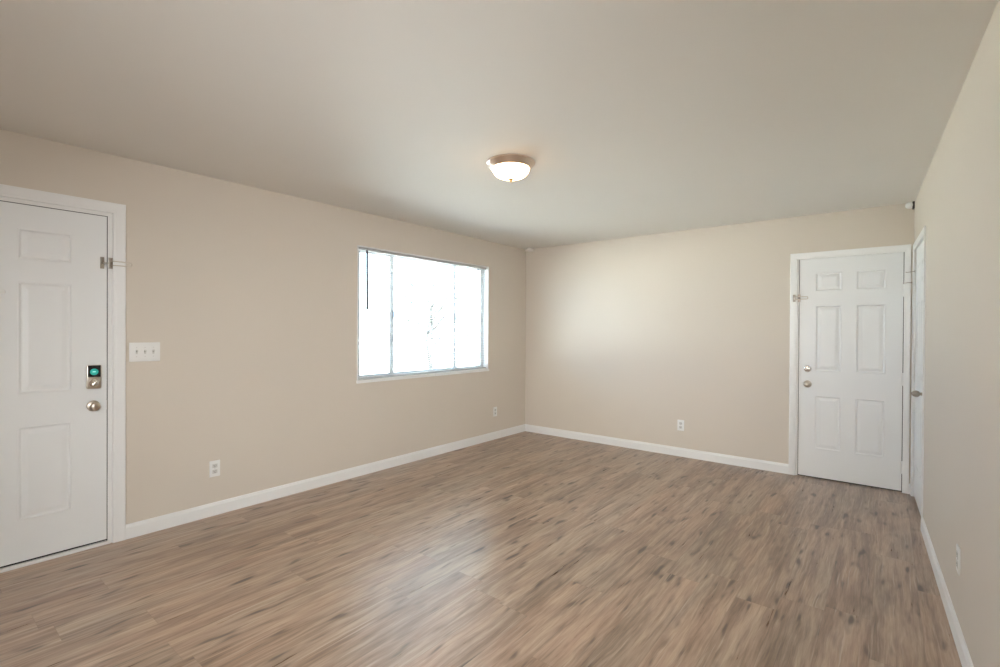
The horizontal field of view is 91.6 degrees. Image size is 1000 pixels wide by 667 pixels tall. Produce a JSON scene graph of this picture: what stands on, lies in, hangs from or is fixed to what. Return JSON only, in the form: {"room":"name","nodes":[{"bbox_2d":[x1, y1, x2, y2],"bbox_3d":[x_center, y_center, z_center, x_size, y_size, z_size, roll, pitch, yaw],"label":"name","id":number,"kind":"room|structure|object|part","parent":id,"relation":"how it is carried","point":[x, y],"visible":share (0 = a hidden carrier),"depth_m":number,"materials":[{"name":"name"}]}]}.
{"room":"empty living room","nodes":[
{"label":"empty living room","id":0,"kind":"room"},
{"bbox_2d":[0,129,525,523],"bbox_3d":[-1.853,0.097,3.885,0.120,2.480,7.140,1,0,39],"label":"wall","id":1,"kind":"structure","parent":0,"point":[248,294],"depth_m":3.75,"materials":[{"name":"beige paint"}]},
{"bbox_2d":[0,196,112,572],"bbox_3d":[-2.762,0.282,2.700,0.178,2.072,0.966,1,0,39],"label":"door","id":2,"kind":"structure","parent":1,"relation":"in","point":[56,295],"depth_m":2.84,"materials":[{"name":"white paint"}]},
{"bbox_3d":[-2.476,0.445,2.968,0.062,0.066,0.066,1,0,39],"label":"knob","id":3,"kind":"part","parent":2,"relation":"part of","materials":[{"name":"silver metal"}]},
{"bbox_2d":[90,369,97,374],"bbox_3d":[-2.477,0.234,2.966,0.002,0.040,0.040,1,0,39],"label":"light","id":4,"kind":"object","parent":2,"relation":"on","point":[92,371],"depth_m":2.96,"materials":[{"name":"teal plastic"}]},
{"bbox_2d":[100,257,131,268],"bbox_3d":[-2.403,-0.439,3.045,0.160,0.072,0.034,0,0,-37],"label":"guard","id":5,"kind":"object","parent":2,"relation":"attached to","point":[110,260],"visible":1,"depth_m":3.02,"materials":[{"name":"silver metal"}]},
{"bbox_3d":[-2.467,-0.439,3.014,0.004,0.072,0.020,1,0,39],"label":"ball plate","id":6,"kind":"part","parent":5,"relation":"part of","materials":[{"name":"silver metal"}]},
{"bbox_2d":[0,184,125,542],"bbox_3d":[-2.729,0.251,2.679,0.017,2.136,1.084,1,0,39],"label":"door frame","id":7,"kind":"structure","parent":1,"relation":"attached to","point":[118,211],"depth_m":3.06,"materials":[{"name":"white paint"}]},
{"bbox_2d":[129,342,159,361],"bbox_3d":[-2.323,0.121,3.183,0.022,0.124,0.170,1,0,39],"label":"light switch","id":8,"kind":"object","parent":1,"relation":"attached to","point":[141,351],"visible":1,"depth_m":3.18,"materials":[{"name":"white plastic"}]},
{"bbox_2d":[209,460,219,477],"bbox_3d":[-2.068,0.980,3.524,0.008,0.116,0.072,1,0,39],"label":"wall outlet","id":9,"kind":"object","parent":1,"relation":"attached to","point":[214,466],"visible":1,"depth_m":3.52,"materials":[{"name":"white plastic"}]},
{"bbox_2d":[126,424,524,538],"bbox_3d":[-1.027,1.269,4.829,0.012,0.093,4.398,1,0,39],"label":"baseboard","id":10,"kind":"structure","parent":1,"relation":"attached to","point":[143,527],"depth_m":3.98,"materials":[{"name":"white paint"}]},
{"bbox_2d":[356,245,488,383],"bbox_3d":[-0.767,-0.178,5.229,0.127,1.273,1.892,1,0,39],"label":"window","id":11,"kind":"structure","parent":1,"relation":"in","point":[485,324],"depth_m":5.26,"materials":[{"name":"white paint"}]},
{"bbox_3d":[-1.215,-0.187,4.716,0.016,1.192,0.455,1,0,39],"label":"sash","id":12,"kind":"part","parent":11,"relation":"part of","materials":[{"name":"white glass"}]},
{"bbox_3d":[-0.821,-0.188,5.240,0.016,1.192,0.935,1,0,39],"label":"sash","id":13,"kind":"part","parent":11,"relation":"part of","materials":[{"name":"white glass"}]},
{"bbox_2d":[358,247,486,379],"bbox_3d":[-0.741,-0.188,5.209,0.053,1.228,1.844,1,0,39],"label":"window blind","id":14,"kind":"object","parent":11,"relation":"attached to","point":[367,250],"visible":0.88,"depth_m":5.01,"materials":[{"name":"grey plastic"}]},
{"bbox_3d":[-1.238,-0.181,4.607,0.027,1.182,0.001,1,0,39],"label":"ladder cord","id":15,"kind":"part","parent":14,"relation":"part of","materials":[{"name":"white fabric"}]},
{"bbox_3d":[-0.994,-0.182,4.912,0.027,1.182,0.001,1,0,39],"label":"ladder cord","id":16,"kind":"part","parent":14,"relation":"part of","materials":[{"name":"white fabric"}]},
{"bbox_3d":[-0.754,0.417,5.220,0.025,0.018,1.842,1,0,39],"label":"rail","id":17,"kind":"part","parent":14,"relation":"part of","materials":[{"name":"white plastic"}]},
{"bbox_3d":[-0.770,0.443,5.233,0.127,0.030,1.892,1,0,39],"label":"sill","id":18,"kind":"part","parent":11,"relation":"part of","materials":[{"name":"white paint"}]},
{"bbox_3d":[-0.380,-0.189,5.762,0.016,1.192,0.501,1,0,39],"label":"sash","id":19,"kind":"part","parent":11,"relation":"part of","materials":[{"name":"white glass"}]},
{"bbox_2d":[493,407,496,416],"bbox_3d":[-0.060,0.972,6.041,0.008,0.116,0.072,1,0,39],"label":"wall outlet","id":20,"kind":"object","parent":1,"relation":"attached to","point":[494,408],"visible":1,"depth_m":6.03,"materials":[{"name":"white plastic"}]},
{"bbox_2d":[0,431,961,666],"bbox_3d":[-0.057,1.394,2.570,4.588,0.120,7.320,1,0,39],"label":"floor","id":21,"kind":"structure","parent":0,"point":[522,549],"depth_m":2.65,"materials":[{"name":"brown wood"}]},
{"bbox_2d":[0,0,997,249],"bbox_3d":[-0.043,-1.166,2.555,4.588,0.120,7.320,1,0,39],"label":"ceiling","id":22,"kind":"structure","parent":0,"point":[633,117],"depth_m":2.28,"materials":[{"name":"paint"}]},
{"bbox_2d":[487,154,534,182],"bbox_3d":[0.070,-1.043,3.149,0.312,0.131,0.312,1,0,39],"label":"ceiling light","id":23,"kind":"object","parent":22,"relation":"attached to","point":[509,167],"visible":1,"depth_m":3.06,"materials":[{"name":"white glass"}]},
{"bbox_3d":[0.070,-1.036,3.149,0.238,0.068,0.238,1,0,39],"label":"lamp shade","id":24,"kind":"part","parent":23,"relation":"part of","materials":[{"name":"white glass"}]},
{"bbox_2d":[525,203,914,483],"bbox_3d":[1.938,0.109,5.352,3.977,2.480,0.120,1,0,39],"label":"wall","id":25,"kind":"structure","parent":0,"point":[629,338],"depth_m":5.25,"materials":[{"name":"beige paint"}]},
{"bbox_2d":[525,424,788,473],"bbox_3d":[1.541,1.279,5.585,3.084,0.093,0.012,1,0,39],"label":"baseboard","id":26,"kind":"structure","parent":25,"relation":"attached to","point":[670,450],"depth_m":5.33,"materials":[{"name":"white paint"}]},
{"bbox_2d":[677,420,683,430],"bbox_3d":[1.955,0.993,5.257,0.072,0.116,0.008,1,0,39],"label":"wall outlet","id":27,"kind":"object","parent":25,"relation":"attached to","point":[680,423],"visible":1,"depth_m":5.25,"materials":[{"name":"white plastic"}]},
{"bbox_2d":[796,252,912,491],"bbox_3d":[3.142,0.317,4.350,0.826,2.050,0.182,1,0,39],"label":"door","id":28,"kind":"structure","parent":25,"relation":"in","point":[850,324],"depth_m":4.33,"materials":[{"name":"white paint"}]},
{"bbox_2d":[793,294,807,301],"bbox_3d":[2.817,-0.332,4.552,0.128,0.072,0.038,1,0,44],"label":"guard","id":29,"kind":"object","parent":28,"relation":"attached to","point":[794,296],"visible":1,"depth_m":4.57,"materials":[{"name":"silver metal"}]},
{"bbox_3d":[2.849,0.471,4.510,0.066,0.066,0.066,1,0,39],"label":"knob","id":30,"kind":"part","parent":28,"relation":"part of","materials":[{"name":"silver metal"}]},
{"bbox_2d":[788,226,925,517],"bbox_3d":[2.826,0.296,3.969,0.926,2.091,0.934,1,0,39],"label":"door frame","id":31,"kind":"structure","parent":25,"relation":"attached to","point":[906,249],"depth_m":4.09,"materials":[{"name":"white paint"}]},
{"bbox_2d":[905,201,914,209],"bbox_3d":[3.414,-1.065,4.048,0.061,0.058,0.071,1,0,39],"label":"sensor","id":32,"kind":"object","parent":25,"relation":"attached to","point":[909,205],"visible":1,"depth_m":4.03,"materials":[{"name":"white plastic"}]},
{"bbox_2d":[912,0,999,666],"bbox_3d":[1.432,0.130,1.238,0.120,2.480,6.950,1,0,37],"label":"wall","id":33,"kind":"structure","parent":0,"point":[957,201],"depth_m":2.01,"materials":[{"name":"beige paint"}]},
{"bbox_2d":[911,237,923,514],"bbox_3d":[3.192,0.321,3.666,0.182,2.050,0.836,1,0,37],"label":"door","id":34,"kind":"structure","parent":33,"relation":"in","point":[917,366],"depth_m":3.79,"materials":[{"name":"white paint"}]},
{"bbox_3d":[2.948,0.426,3.430,0.073,0.066,0.066,1,0,37],"label":"knob","id":35,"kind":"part","parent":34,"relation":"part of","materials":[{"name":"silver metal"}]},
{"bbox_2d":[921,517,973,666],"bbox_3d":[1.124,1.304,0.950,0.012,0.093,5.915,1,0,37],"label":"baseboard","id":36,"kind":"structure","parent":33,"relation":"attached to","point":[965,658],"depth_m":2.30,"materials":[{"name":"white paint"}]},
{"bbox_2d":[956,544,960,575],"bbox_3d":[1.999,0.986,2.121,0.008,0.116,0.072,1,0,36],"label":"wall outlet","id":37,"kind":"object","parent":33,"relation":"attached to","point":[958,550],"visible":1,"depth_m":2.10,"materials":[{"name":"white plastic"}]},
{"label":"outside","id":38,"kind":"structure","parent":0,"visible":0},
{"bbox_2d":[360,338,478,374],"bbox_3d":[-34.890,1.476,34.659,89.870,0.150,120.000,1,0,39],"label":"ground","id":39,"kind":"structure","parent":38,"point":[400,352],"depth_m":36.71,"materials":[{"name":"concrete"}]},
{"bbox_2d":[361,262,479,368],"bbox_3d":[-1.852,-0.556,15.351,4.347,4.546,4.294,1,0,39],"label":"tree","id":40,"kind":"object","parent":39,"relation":"on","point":[431,323],"visible":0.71,"depth_m":14.90,"materials":[{"name":"grey plant"}]}
]}

